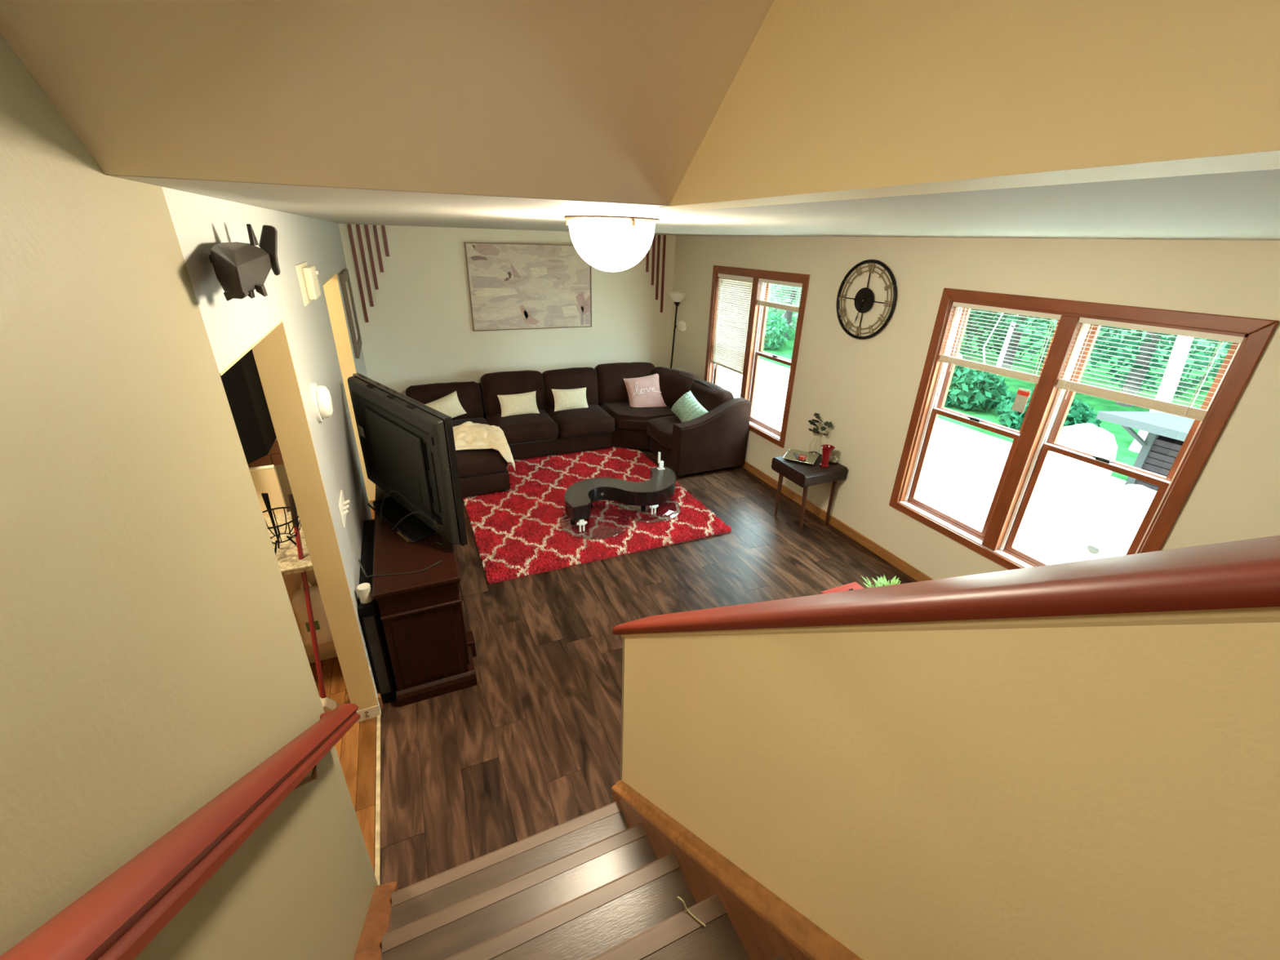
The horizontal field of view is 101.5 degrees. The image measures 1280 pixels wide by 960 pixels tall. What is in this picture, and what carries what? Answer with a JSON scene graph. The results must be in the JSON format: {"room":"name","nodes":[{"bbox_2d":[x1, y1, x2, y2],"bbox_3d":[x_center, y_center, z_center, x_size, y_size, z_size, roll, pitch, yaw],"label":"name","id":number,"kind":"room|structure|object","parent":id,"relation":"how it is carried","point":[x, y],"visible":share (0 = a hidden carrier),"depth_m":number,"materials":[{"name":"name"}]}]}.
{"room":"staircase","nodes":[
{"label":"staircase","id":0,"kind":"room"},
{"bbox_2d":[0,32,380,959],"bbox_3d":[-1.249,-0.671,1.550,0.120,4.800,9.300,-9,27,-22],"label":"wall","id":1,"kind":"structure","parent":0,"point":[153,656],"depth_m":0.83,"materials":[{"name":"beige paint"}]},
{"bbox_2d":[0,702,360,959],"bbox_3d":[-0.446,0.367,0.302,0.101,1.945,2.375,-9,27,-22],"label":"handrail","id":2,"kind":"object","parent":1,"relation":"attached to","point":[116,919],"visible":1,"depth_m":0.57,"materials":[{"name":"brown wood"}]},
{"bbox_2d":[208,223,279,301],"bbox_3d":[-1.015,-0.565,1.337,0.118,0.165,0.519,-9,27,-22],"label":"carving","id":3,"kind":"object","parent":1,"relation":"attached to","point":[241,268],"visible":1,"depth_m":1.26,"materials":[{"name":"brown wood"}]},
{"bbox_2d":[294,261,320,306],"bbox_3d":[-1.653,-0.990,2.626,0.058,0.182,0.385,-9,27,-22],"label":"door chime","id":4,"kind":"object","parent":1,"relation":"attached to","point":[307,277],"visible":1,"depth_m":2.57,"materials":[{"name":"beige plastic"}]},
{"bbox_2d":[310,382,333,422],"bbox_3d":[-1.456,-0.359,2.407,0.065,0.176,0.176,-9,27,-22],"label":"thermostat","id":5,"kind":"object","parent":1,"relation":"attached to","point":[321,397],"visible":1,"depth_m":2.35,"materials":[{"name":"white plastic"}]},
{"bbox_2d":[337,489,350,528],"bbox_3d":[-1.500,0.143,2.665,0.034,0.122,0.200,-9,27,-22],"label":"light switch","id":6,"kind":"object","parent":1,"relation":"attached to","point":[342,506],"visible":1,"depth_m":2.63,"materials":[{"name":"white plastic"}]},
{"bbox_2d":[338,268,362,358],"bbox_3d":[-2.722,-1.583,4.934,0.034,0.720,0.760,-9,27,-22],"label":"picture frame","id":7,"kind":"object","parent":1,"relation":"attached to","point":[344,279],"visible":1,"depth_m":4.75,"materials":[{"name":"wood"}]},
{"bbox_2d":[368,666,381,715],"bbox_3d":[-1.404,1.121,2.770,0.006,0.320,0.022,-9,27,-22],"label":"trim","id":8,"kind":"structure","parent":1,"relation":"attached to","point":[369,667],"depth_m":2.76,"materials":[{"name":"white wood"}]},
{"bbox_2d":[374,715,380,885],"bbox_3d":[-1.226,1.447,2.448,0.018,0.012,0.910,-9,27,-22],"label":"trim","id":9,"kind":"structure","parent":1,"relation":"attached to","point":[377,849],"depth_m":2.37,"materials":[{"name":"beige wood"}]},
{"bbox_2d":[377,690,382,709],"bbox_3d":[-2.257,0.405,4.559,0.014,0.085,4.150,-9,27,-22],"label":"baseboard","id":10,"kind":"structure","parent":1,"relation":"attached to","point":[379,695],"depth_m":2.85,"materials":[{"name":"brown wood"}]},
{"bbox_2d":[251,348,292,511],"bbox_3d":[-3.235,-0.063,2.737,2.790,2.600,6.200,-9,27,-22],"label":"wall","id":11,"kind":"structure","parent":0,"point":[280,468],"depth_m":3.58,"materials":[{"name":"beige paint"}]},
{"bbox_2d":[220,349,276,464],"bbox_3d":[-2.760,-0.632,2.785,1.060,1.180,0.542,-9,27,-22],"label":"upper cabinet","id":12,"kind":"object","parent":11,"relation":"attached to","point":[242,383],"visible":0.02,"depth_m":3.06,"materials":[{"name":"black wood"}]},
{"bbox_2d":[248,440,284,467],"bbox_3d":[-2.710,-0.134,3.376,0.895,0.165,0.015,-9,27,-22],"label":"tile backsplash","id":13,"kind":"structure","parent":11,"relation":"attached to","point":[277,458],"depth_m":3.48,"materials":[{"name":"tile"}]},
{"bbox_2d":[0,0,773,204],"bbox_3d":[0.111,-1.107,-0.444,1.210,2.241,2.651,-9,27,-22],"label":"ceiling","id":14,"kind":"structure","parent":0,"point":[598,100],"depth_m":0.81,"materials":[{"name":"paint"}]},
{"bbox_2d":[338,223,675,395],"bbox_3d":[-1.315,-1.794,6.586,4.150,2.642,0.150,-9,27,-22],"label":"wall","id":15,"kind":"structure","parent":0,"point":[419,331],"depth_m":6.10,"materials":[{"name":"beige paint"}]},
{"bbox_2d":[347,224,368,322],"bbox_3d":[-2.962,-2.157,5.501,0.032,0.962,0.020,-9,27,-22],"label":"wood strip","id":16,"kind":"object","parent":15,"relation":"attached to","point":[349,227],"visible":1,"depth_m":5.48,"materials":[{"name":"brown wood"}]},
{"bbox_2d":[355,224,373,306],"bbox_3d":[-2.889,-2.242,5.497,0.032,0.800,0.020,-9,27,-22],"label":"wood strip","id":17,"kind":"object","parent":15,"relation":"attached to","point":[357,226],"visible":1,"depth_m":5.48,"materials":[{"name":"brown wood"}]},
{"bbox_2d":[364,224,378,289],"bbox_3d":[-2.818,-2.332,5.489,0.032,0.624,0.020,-9,27,-22],"label":"wood strip","id":18,"kind":"object","parent":15,"relation":"attached to","point":[366,226],"visible":1,"depth_m":5.48,"materials":[{"name":"brown wood"}]},
{"bbox_2d":[373,225,383,271],"bbox_3d":[-2.743,-2.423,5.483,0.032,0.452,0.020,-9,27,-22],"label":"wood strip","id":19,"kind":"object","parent":15,"relation":"attached to","point":[375,228],"visible":1,"depth_m":5.47,"materials":[{"name":"brown wood"}]},
{"bbox_2d":[381,225,389,256],"bbox_3d":[-2.668,-2.504,5.481,0.032,0.298,0.020,-9,27,-22],"label":"wood strip","id":20,"kind":"object","parent":15,"relation":"attached to","point":[383,227],"visible":0.99,"depth_m":5.47,"materials":[{"name":"brown wood"}]},
{"bbox_2d":[464,242,591,331],"bbox_3d":[-1.282,-2.299,6.248,1.467,0.955,0.040,-9,27,-22],"label":"painting","id":21,"kind":"object","parent":15,"relation":"attached to","point":[512,286],"visible":0.98,"depth_m":6.21,"materials":[{"name":"fabric"}]},
{"bbox_2d":[645,249,648,271],"bbox_3d":[0.099,-2.885,6.663,0.032,0.440,0.020,-9,27,-22],"label":"wood strip","id":22,"kind":"object","parent":15,"relation":"attached to","point":[647,252],"visible":0.54,"depth_m":6.70,"materials":[{"name":"brown wood"}]},
{"bbox_2d":[651,235,655,285],"bbox_3d":[0.171,-2.825,6.727,0.032,0.600,0.020,-9,27,-22],"label":"wood strip","id":23,"kind":"object","parent":15,"relation":"attached to","point":[654,236],"visible":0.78,"depth_m":6.72,"materials":[{"name":"brown wood"}]},
{"bbox_2d":[655,235,660,299],"bbox_3d":[0.232,-2.752,6.792,0.032,0.782,0.020,-9,27,-22],"label":"wood strip","id":24,"kind":"object","parent":15,"relation":"attached to","point":[659,236],"visible":1,"depth_m":6.78,"materials":[{"name":"brown wood"}]},
{"bbox_2d":[660,235,666,312],"bbox_3d":[0.302,-2.690,6.855,0.032,0.944,0.020,-9,27,-22],"label":"wood strip","id":25,"kind":"object","parent":15,"relation":"attached to","point":[664,236],"visible":0.98,"depth_m":6.84,"materials":[{"name":"brown wood"}]},
{"bbox_2d":[309,448,917,889],"bbox_3d":[-0.927,1.207,3.142,6.740,0.120,8.400,-9,27,-22],"label":"floor","id":26,"kind":"structure","parent":0,"point":[531,748],"depth_m":3.04,"materials":[{"name":"brown wood"}]},
{"bbox_2d":[248,464,337,663],"bbox_3d":[-2.439,0.599,2.915,1.385,1.091,0.730,-9,27,-22],"label":"table","id":27,"kind":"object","parent":26,"relation":"on","point":[264,478],"depth_m":3.07,"materials":[{"name":"stone"}]},
{"bbox_2d":[262,506,302,554],"bbox_3d":[-1.927,0.296,2.799,0.239,0.222,0.239,-9,27,-22],"label":"wire basket","id":28,"kind":"object","parent":27,"relation":"on","point":[277,542],"visible":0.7,"depth_m":2.82,"materials":[{"name":"black metal"}]},
{"bbox_2d":[261,493,279,542],"bbox_3d":[-2.021,0.212,2.872,0.029,0.312,0.012,-9,27,-22],"label":"spatula","id":29,"kind":"object","parent":28,"relation":"in","point":[265,495],"visible":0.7,"depth_m":2.84,"materials":[{"name":"black plastic"}]},
{"bbox_2d":[263,511,313,575],"bbox_3d":[-2.431,0.413,2.825,1.385,0.035,0.720,-9,27,-22],"label":"countertop","id":30,"kind":"structure","parent":27,"relation":"on","point":[286,555],"depth_m":2.87,"materials":[{"name":"stone"}]},
{"bbox_2d":[291,580,333,646],"bbox_3d":[-1.821,0.741,2.924,0.176,0.431,0.142,-9,27,-22],"label":"bag","id":31,"kind":"object","parent":27,"relation":"hanging from","point":[323,633],"visible":0.64,"depth_m":2.87,"materials":[{"name":"paper"}]},
{"bbox_2d":[288,493,339,712],"bbox_3d":[-1.768,0.677,2.799,0.134,1.082,0.612,-9,27,-22],"label":"mop","id":32,"kind":"object","parent":26,"relation":"on","point":[328,704],"visible":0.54,"depth_m":2.79,"materials":[{"name":"red"}]},
{"bbox_2d":[358,519,395,703],"bbox_3d":[-1.581,0.749,3.162,0.074,0.660,0.976,-9,27,-22],"label":"speaker","id":33,"kind":"object","parent":26,"relation":"on","point":[370,613],"visible":0.62,"depth_m":2.81},
{"bbox_2d":[356,582,373,604],"bbox_3d":[-1.395,0.575,2.654,0.060,0.085,0.060,-9,27,-22],"label":"candle","id":34,"kind":"object","parent":33,"relation":"on","point":[364,589],"visible":1,"depth_m":2.64,"materials":[{"name":"beige wax"}]},
{"bbox_2d":[363,615,391,693],"bbox_3d":[-1.383,0.929,2.758,0.050,0.520,0.007,-9,27,-22],"label":"grille","id":35,"kind":"object","parent":33,"relation":"attached to","point":[371,628],"depth_m":2.75,"materials":[{"name":"black"}]},
{"bbox_2d":[372,484,477,706],"bbox_3d":[-1.419,0.582,3.425,0.457,0.752,1.508,-9,27,-22],"label":"tv cabinet","id":36,"kind":"object","parent":26,"relation":"on","point":[432,651],"visible":0.66,"depth_m":2.82,"materials":[{"name":"brown wood"}]},
{"bbox_2d":[358,559,441,577],"bbox_3d":[-1.264,0.461,2.761,0.398,0.136,0.100,-4,25,-12],"label":"power cable","id":37,"kind":"object","parent":36,"relation":"on","point":[359,561],"visible":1,"depth_m":2.73,"materials":[{"name":"black plastic"}]},
{"bbox_2d":[347,373,467,546],"bbox_3d":[-1.430,-0.135,3.140,1.236,0.788,0.359,23,32,39],"label":"television","id":38,"kind":"object","parent":36,"relation":"on","point":[408,447],"visible":1,"depth_m":3.00,"materials":[{"name":"black plastic"}]},
{"bbox_2d":[405,362,751,497],"bbox_3d":[-0.762,-0.690,6.016,3.447,0.942,2.027,-9,27,-22],"label":"sectional sofa","id":39,"kind":"object","parent":26,"relation":"on","point":[716,439],"visible":0.71,"depth_m":6.01,"materials":[{"name":"black"}]},
{"bbox_2d":[405,381,484,419],"bbox_3d":[-2.246,-0.888,6.040,0.812,0.472,0.360,-9,27,-22],"label":"cushion","id":40,"kind":"object","parent":39,"relation":"on","point":[470,394],"depth_m":5.96,"materials":[{"name":"brown fabric"}]},
{"bbox_2d":[424,391,466,417],"bbox_3d":[-2.191,-0.774,5.783,0.517,0.388,0.164,-6,26,-17],"label":"lumbar pillow","id":41,"kind":"object","parent":39,"relation":"on","point":[449,405],"visible":0.55,"depth_m":5.75,"materials":[{"name":"beige fabric"}]},
{"bbox_2d":[452,417,507,476],"bbox_3d":[-1.922,-0.359,5.495,0.830,0.262,1.352,-9,27,-22],"label":"seat cushion","id":42,"kind":"object","parent":39,"relation":"on","point":[477,462],"depth_m":5.04,"materials":[{"name":"brown fabric"}]},
{"bbox_2d":[453,421,515,471],"bbox_3d":[-1.681,-0.361,5.280,0.658,0.334,0.878,-9,27,-22],"label":"throw blanket","id":43,"kind":"object","parent":39,"relation":"on","point":[468,435],"visible":0.81,"depth_m":5.18,"materials":[{"name":"beige fabric"}]},
{"bbox_2d":[480,370,546,415],"bbox_3d":[-1.517,-1.038,6.283,0.728,0.537,0.362,-9,27,-22],"label":"cushion","id":44,"kind":"object","parent":39,"relation":"on","point":[493,384],"depth_m":6.12,"materials":[{"name":"brown fabric"}]},
{"bbox_2d":[497,391,539,417],"bbox_3d":[-1.408,-0.877,6.071,0.454,0.262,0.164,-9,27,-22],"label":"lumbar pillow","id":45,"kind":"object","parent":39,"relation":"on","point":[526,402],"visible":1,"depth_m":6.02,"materials":[{"name":"beige fabric"}]},
{"bbox_2d":[485,409,558,445],"bbox_3d":[-1.389,-0.645,6.130,0.707,0.275,0.819,-9,27,-22],"label":"seat cushion","id":46,"kind":"object","parent":39,"relation":"on","point":[541,428],"depth_m":5.89,"materials":[{"name":"brown fabric"}]},
{"bbox_2d":[551,387,588,411],"bbox_3d":[-0.838,-0.974,6.307,0.454,0.270,0.172,-9,27,-22],"label":"lumbar pillow","id":47,"kind":"object","parent":39,"relation":"on","point":[574,398],"visible":1,"depth_m":6.25,"materials":[{"name":"beige fabric"}]},
{"bbox_2d":[542,367,598,409],"bbox_3d":[-0.871,-1.135,6.551,0.687,0.525,0.358,-9,27,-22],"label":"cushion","id":48,"kind":"object","parent":39,"relation":"on","point":[571,378],"depth_m":6.39,"materials":[{"name":"brown fabric"}]},
{"bbox_2d":[544,404,614,438],"bbox_3d":[-0.751,-0.747,6.396,0.697,0.272,0.825,-9,27,-22],"label":"seat cushion","id":49,"kind":"object","parent":39,"relation":"on","point":[594,421],"depth_m":6.13,"materials":[{"name":"brown fabric"}]},
{"bbox_2d":[594,362,654,404],"bbox_3d":[-0.188,-1.253,6.808,0.807,0.547,0.374,-5,25,-15],"label":"cushion","id":50,"kind":"object","parent":39,"relation":"on","point":[611,388],"depth_m":6.63,"materials":[{"name":"fabric"}]},
{"bbox_2d":[598,401,675,433],"bbox_3d":[0.056,-0.839,6.639,0.995,0.202,0.916,-9,27,-22],"label":"seat cushion","id":51,"kind":"object","parent":39,"relation":"on","point":[628,419],"depth_m":6.32,"materials":[{"name":"brown fabric"}]},
{"bbox_2d":[623,373,666,407],"bbox_3d":[0.077,-1.092,6.617,0.559,0.497,0.252,-3,25,-10],"label":"throw pillow","id":52,"kind":"object","parent":39,"relation":"on","point":[645,391],"visible":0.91,"depth_m":6.56,"materials":[{"name":"pink fabric"}]},
{"bbox_2d":[647,415,681,450],"bbox_3d":[0.489,-0.563,6.065,0.701,0.270,0.609,-9,27,-22],"label":"seat cushion","id":53,"kind":"object","parent":39,"relation":"on","point":[660,430],"depth_m":5.93,"materials":[{"name":"brown fabric"}]},
{"bbox_2d":[650,366,699,407],"bbox_3d":[0.412,-1.155,6.679,0.713,0.518,0.372,21,31,36],"label":"cushion","id":54,"kind":"object","parent":39,"relation":"on","point":[673,383],"depth_m":6.49,"materials":[{"name":"brown fabric"}]},
{"bbox_2d":[671,390,708,422],"bbox_3d":[0.548,-0.790,5.951,0.247,0.340,0.556,-7,26,-17],"label":"knit pillow","id":55,"kind":"object","parent":39,"relation":"on","point":[688,408],"visible":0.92,"depth_m":5.88,"materials":[{"name":"green fabric"}]},
{"bbox_2d":[688,378,733,411],"bbox_3d":[0.789,-0.875,6.089,0.344,0.482,0.674,-9,27,-22],"label":"cushion","id":56,"kind":"object","parent":39,"relation":"on","point":[710,396],"depth_m":5.87,"materials":[{"name":"brown fabric"}]},
{"bbox_2d":[462,446,731,583],"bbox_3d":[-0.625,0.148,5.273,2.176,0.042,2.384,-9,27,-22],"label":"area rug","id":57,"kind":"object","parent":26,"relation":"on","point":[521,531],"visible":0.76,"depth_m":4.79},
{"bbox_2d":[561,451,680,539],"bbox_3d":[-0.152,0.129,4.805,1.225,0.476,0.730,-9,27,-22],"label":"coffee table","id":58,"kind":"object","parent":57,"relation":"on","point":[580,497],"visible":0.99,"depth_m":4.81,"materials":[{"name":"black paint"}]},
{"bbox_2d":[353,779,862,959],"bbox_3d":[0.030,0.974,0.574,0.995,2.619,2.763,-9,27,-22],"label":"staircase","id":59,"kind":"structure","parent":26,"relation":"on","point":[606,882],"depth_m":1.59,"materials":[{"name":"brown wood"}]},
{"bbox_2d":[676,896,706,926],"bbox_3d":[0.132,1.120,1.357,0.093,0.017,0.007,22,31,37],"label":"tie","id":60,"kind":"object","parent":59,"relation":"on","point":[679,898],"visible":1,"depth_m":1.36,"materials":[{"name":"beige fabric"}]},
{"bbox_2d":[668,291,686,368],"bbox_3d":[0.447,-1.613,7.110,0.364,1.773,0.269,14,27,25],"label":"floor lamp","id":61,"kind":"object","parent":26,"relation":"on","point":[677,297],"visible":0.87,"depth_m":6.80,"materials":[{"name":"black metal"}]},
{"bbox_2d":[771,451,847,531],"bbox_3d":[1.505,0.119,4.796,0.477,0.613,0.455,-9,27,-22],"label":"side table","id":62,"kind":"object","parent":26,"relation":"on","point":[805,475],"visible":0.94,"depth_m":4.58,"materials":[{"name":"brown wood"}]},
{"bbox_2d":[782,448,819,464],"bbox_3d":[1.459,-0.208,4.742,0.274,0.022,0.274,14,27,25],"label":"tray","id":63,"kind":"object","parent":62,"relation":"on","point":[792,454],"visible":0.93,"depth_m":4.77,"materials":[{"name":"metal"}]},
{"bbox_2d":[798,454,806,460],"bbox_3d":[1.460,-0.201,4.704,0.072,0.030,0.072,-9,27,-22],"label":"tealight candle","id":64,"kind":"object","parent":63,"relation":"on","point":[802,457],"visible":1,"depth_m":4.69,"materials":[{"name":"red wax"}]},
{"bbox_2d":[808,413,832,453],"bbox_3d":[1.607,-0.405,4.764,0.161,0.372,0.233,-1,25,-6],"label":"plant","id":65,"kind":"object","parent":62,"relation":"on","point":[813,421],"visible":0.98,"depth_m":4.71,"materials":[{"name":"green plant"}]},
{"bbox_2d":[819,444,835,467],"bbox_3d":[1.624,-0.206,4.558,0.116,0.182,0.116,-9,27,-22],"label":"vase","id":66,"kind":"object","parent":62,"relation":"on","point":[827,450],"visible":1,"depth_m":4.54,"materials":[{"name":"red glass"}]},
{"bbox_2d":[829,455,837,462],"bbox_3d":[1.723,-0.207,4.643,0.094,0.118,0.094,-9,27,-22],"label":"glass jar","id":67,"kind":"object","parent":62,"relation":"on","point":[834,457],"visible":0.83,"depth_m":4.64,"materials":[{"name":"clear glass"}]},
{"bbox_2d":[820,582,864,594],"bbox_3d":[1.317,0.945,3.162,0.280,0.460,0.435,-9,27,-22],"label":"chest","id":68,"kind":"object","parent":26,"relation":"on","point":[851,586],"visible":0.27,"depth_m":3.23,"materials":[{"name":"red"}]},
{"bbox_2d":[862,574,901,587],"bbox_3d":[1.594,0.836,3.433,0.345,0.447,0.311,-9,27,-22],"label":"potted plant","id":69,"kind":"object","parent":26,"relation":"on","point":[881,580],"visible":0.23,"depth_m":3.45,"materials":[{"name":"green plant"}]},
{"bbox_2d":[106,168,1279,240],"bbox_3d":[0.394,-1.323,2.595,4.100,0.120,8.500,-9,27,-22],"label":"ceiling","id":70,"kind":"structure","parent":0,"point":[1240,205],"depth_m":1.27,"materials":[{"name":"beige paint"}]},
{"bbox_2d":[563,215,659,271],"bbox_3d":[-0.105,-0.877,1.955,0.352,0.184,0.352,-9,27,-22],"label":"ceiling light","id":71,"kind":"object","parent":70,"relation":"attached to","point":[607,243],"visible":1,"depth_m":1.84,"materials":[{"name":"white glass"}]},
{"bbox_2d":[622,0,1279,959],"bbox_3d":[0.844,0.154,-0.232,0.120,4.700,4.010,-9,27,-22],"label":"wall","id":72,"kind":"structure","parent":0,"point":[1105,793],"depth_m":0.62,"materials":[{"name":"beige paint"}]},
{"bbox_2d":[620,637,624,780],"bbox_3d":[-0.020,1.029,2.178,0.120,1.015,0.014,-9,27,-22],"label":"trim","id":73,"kind":"structure","parent":72,"relation":"attached to","point":[623,664],"depth_m":2.09,"materials":[{"name":"beige paint"}]},
{"bbox_2d":[612,535,1279,637],"bbox_3d":[0.340,0.251,1.021,0.177,1.448,1.695,-9,27,-22],"label":"railing","id":74,"kind":"object","parent":72,"relation":"attached to","point":[1238,581],"visible":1,"depth_m":0.57,"materials":[{"name":"brown wood"}]},
{"bbox_2d":[669,235,1279,579],"bbox_3d":[2.148,-0.303,3.971,0.150,3.100,8.450,-9,27,-22],"label":"wall","id":75,"kind":"structure","parent":0,"point":[867,388],"depth_m":3.81,"materials":[{"name":"beige paint"}]},
{"bbox_2d":[704,265,809,448],"bbox_3d":[1.216,-1.410,5.719,0.138,1.661,1.636,-9,27,-22],"label":"window","id":76,"kind":"structure","parent":75,"relation":"in","point":[757,317],"depth_m":5.56,"materials":[{"name":"brown wood"}]},
{"bbox_2d":[711,273,753,374],"bbox_3d":[1.045,-1.746,5.926,0.038,1.074,0.751,-9,27,-22],"label":"window blind","id":77,"kind":"object","parent":76,"relation":"attached to","point":[734,297],"visible":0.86,"depth_m":5.92,"materials":[{"name":"white plastic"}]},
{"bbox_2d":[756,278,802,312],"bbox_3d":[1.361,-1.799,5.147,0.038,0.312,0.735,-9,27,-22],"label":"window blind","id":78,"kind":"object","parent":76,"relation":"attached to","point":[775,305],"visible":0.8,"depth_m":5.11,"materials":[{"name":"white plastic"}]},
{"bbox_2d":[740,460,933,582],"bbox_3d":[2.055,0.633,4.338,0.016,0.088,8.200,-9,27,-22],"label":"baseboard","id":79,"kind":"structure","parent":75,"relation":"attached to","point":[894,560],"depth_m":4.69,"materials":[{"name":"brown wood"}]},
{"bbox_2d":[835,259,897,339],"bbox_3d":[1.783,-1.426,4.153,0.048,0.601,0.601,-9,27,-22],"label":"wall clock","id":80,"kind":"object","parent":75,"relation":"attached to","point":[864,299],"visible":1,"depth_m":4.13,"materials":[{"name":"black metal"}]},
{"bbox_2d":[888,288,1279,569],"bbox_3d":[2.428,-0.246,3.258,0.138,1.661,1.606,-9,27,-22],"label":"window","id":81,"kind":"structure","parent":75,"relation":"in","point":[1029,451],"depth_m":3.12,"materials":[{"name":"brown wood"}]},
{"bbox_2d":[938,302,1062,383],"bbox_3d":[2.268,-0.865,3.329,0.038,0.458,0.732,-9,27,-22],"label":"window blind","id":82,"kind":"object","parent":81,"relation":"attached to","point":[1032,378],"visible":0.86,"depth_m":3.30,"materials":[{"name":"white plastic"}]},
{"bbox_2d":[1055,317,1244,421],"bbox_3d":[2.567,-0.579,2.720,0.038,0.455,0.722,-9,27,-22],"label":"window blind","id":83,"kind":"object","parent":81,"relation":"attached to","point":[1190,412],"visible":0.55,"depth_m":2.67,"materials":[{"name":"white plastic"}]},
{"label":"outside","id":84,"kind":"structure","parent":0,"visible":0},
{"bbox_2d":[718,358,1125,564],"bbox_3d":[2.192,-1.451,10.079,4.910,0.200,44.000,-9,27,-22],"label":"ground","id":85,"kind":"structure","parent":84,"point":[981,473],"depth_m":6.85,"materials":[{"name":"white"}]},
{"bbox_2d":[719,360,1114,542],"bbox_3d":[3.522,-0.397,7.616,4.709,0.061,14.028,-9,27,-22],"label":"gravel stones","id":86,"kind":"object","parent":85,"relation":"on","point":[985,451],"visible":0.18,"depth_m":7.73},
{"bbox_2d":[1034,422,1117,510],"bbox_3d":[5.087,-0.185,6.125,0.620,0.950,0.697,-9,27,-22],"label":"covered grill","id":87,"kind":"object","parent":85,"relation":"on","point":[1067,482],"visible":0.81,"depth_m":5.92,"materials":[{"name":"white"}]},
{"bbox_2d":[1072,484,1156,557],"bbox_3d":[4.943,0.503,5.030,0.774,0.761,1.052,-9,27,-22],"label":"covered grill","id":88,"kind":"object","parent":85,"relation":"on","point":[1108,522],"visible":0.46,"depth_m":5.06,"materials":[{"name":"white"}]},
{"bbox_2d":[1095,411,1194,491],"bbox_3d":[6.284,0.245,4.928,2.050,1.230,2.840,-9,27,-22],"label":"neighboring house","id":89,"kind":"structure","parent":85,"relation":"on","point":[1167,433],"depth_m":5.41,"materials":[{"name":"grey"}]},
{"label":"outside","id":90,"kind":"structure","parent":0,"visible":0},
{"bbox_2d":[759,284,1232,480],"bbox_3d":[25.105,-8.348,26.570,51.500,0.240,90.000,-9,27,-22],"label":"lawn","id":91,"kind":"structure","parent":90,"point":[1123,438],"depth_m":12.03,"materials":[{"name":"green plant"}]},
{"bbox_2d":[763,310,792,349],"bbox_3d":[3.411,-4.329,14.896,1.689,1.119,2.109,-9,27,-22],"label":"shrub","id":92,"kind":"object","parent":91,"relation":"on","point":[777,331],"visible":0.36,"depth_m":14.35,"materials":[{"name":"green plant"}]},
{"bbox_2d":[768,284,801,339],"bbox_3d":[4.808,-7.542,14.898,4.249,7.104,3.895,-9,27,-22],"label":"tree","id":93,"kind":"object","parent":91,"relation":"on","point":[788,314],"visible":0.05,"depth_m":15.92,"materials":[{"name":"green plant"}]},
{"bbox_2d":[771,283,800,306],"bbox_3d":[6.398,-9.329,17.659,4.846,8.136,4.522,12,27,22],"label":"tree","id":94,"kind":"object","parent":91,"relation":"on","point":[774,285],"visible":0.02,"depth_m":18.95,"materials":[{"name":"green plant"}]},
{"bbox_2d":[943,364,1010,413],"bbox_3d":[6.128,-1.800,9.862,1.304,0.870,1.651,-9,27,-22],"label":"shrub","id":95,"kind":"object","parent":91,"relation":"on","point":[979,393],"visible":0.7,"depth_m":9.45,"materials":[{"name":"green plant"}]},
{"bbox_2d":[959,308,1030,356],"bbox_3d":[8.252,-5.987,13.013,3.776,6.034,3.355,10,26,17],"label":"tree","id":96,"kind":"object","parent":91,"relation":"on","point":[988,326],"visible":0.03,"depth_m":13.39,"materials":[{"name":"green plant"}]},
{"bbox_2d":[982,311,1018,388],"bbox_3d":[7.512,-3.428,10.592,1.220,3.267,1.772,-9,27,-22],"label":"tree","id":97,"kind":"object","parent":91,"relation":"on","point":[1009,332],"visible":0.02,"depth_m":10.73,"materials":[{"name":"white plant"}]},
{"bbox_2d":[964,310,1057,341],"bbox_3d":[11.096,-9.138,14.954,6.537,10.296,6.073,-9,27,-22],"label":"tree","id":98,"kind":"object","parent":91,"relation":"on","point":[1033,317],"visible":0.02,"depth_m":16.74,"materials":[{"name":"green plant"}]},
{"bbox_2d":[993,386,1102,439],"bbox_3d":[6.513,-1.090,8.405,1.184,0.809,1.529,-9,27,-22],"label":"shrub","id":99,"kind":"object","parent":91,"relation":"on","point":[1076,415],"visible":0.41,"depth_m":8.29,"materials":[{"name":"green plant"}]},
{"bbox_2d":[965,309,1134,368],"bbox_3d":[9.288,-6.578,11.086,5.107,8.768,4.626,-9,27,-22],"label":"tree","id":100,"kind":"object","parent":91,"relation":"on","point":[1023,346],"visible":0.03,"depth_m":12.50,"materials":[{"name":"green plant"}]},
{"bbox_2d":[1007,314,1231,406],"bbox_3d":[9.844,-5.095,8.580,4.776,8.190,4.542,-9,27,-22],"label":"tree","id":101,"kind":"object","parent":91,"relation":"on","point":[1153,345],"visible":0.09,"depth_m":9.92,"materials":[{"name":"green plant"}]},
{"bbox_2d":[1128,335,1194,453],"bbox_3d":[7.533,-3.309,6.618,3.181,6.464,3.836,-9,27,-22],"label":"tree","id":102,"kind":"object","parent":91,"relation":"on","point":[1135,446],"visible":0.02,"depth_m":7.33,"materials":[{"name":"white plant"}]},
{"bbox_2d":[1191,337,1231,377],"bbox_3d":[10.296,-3.557,5.909,4.317,7.646,4.022,-9,27,-22],"label":"tree","id":103,"kind":"object","parent":91,"relation":"on","point":[1197,357],"visible":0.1,"depth_m":7.72,"materials":[{"name":"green plant"}]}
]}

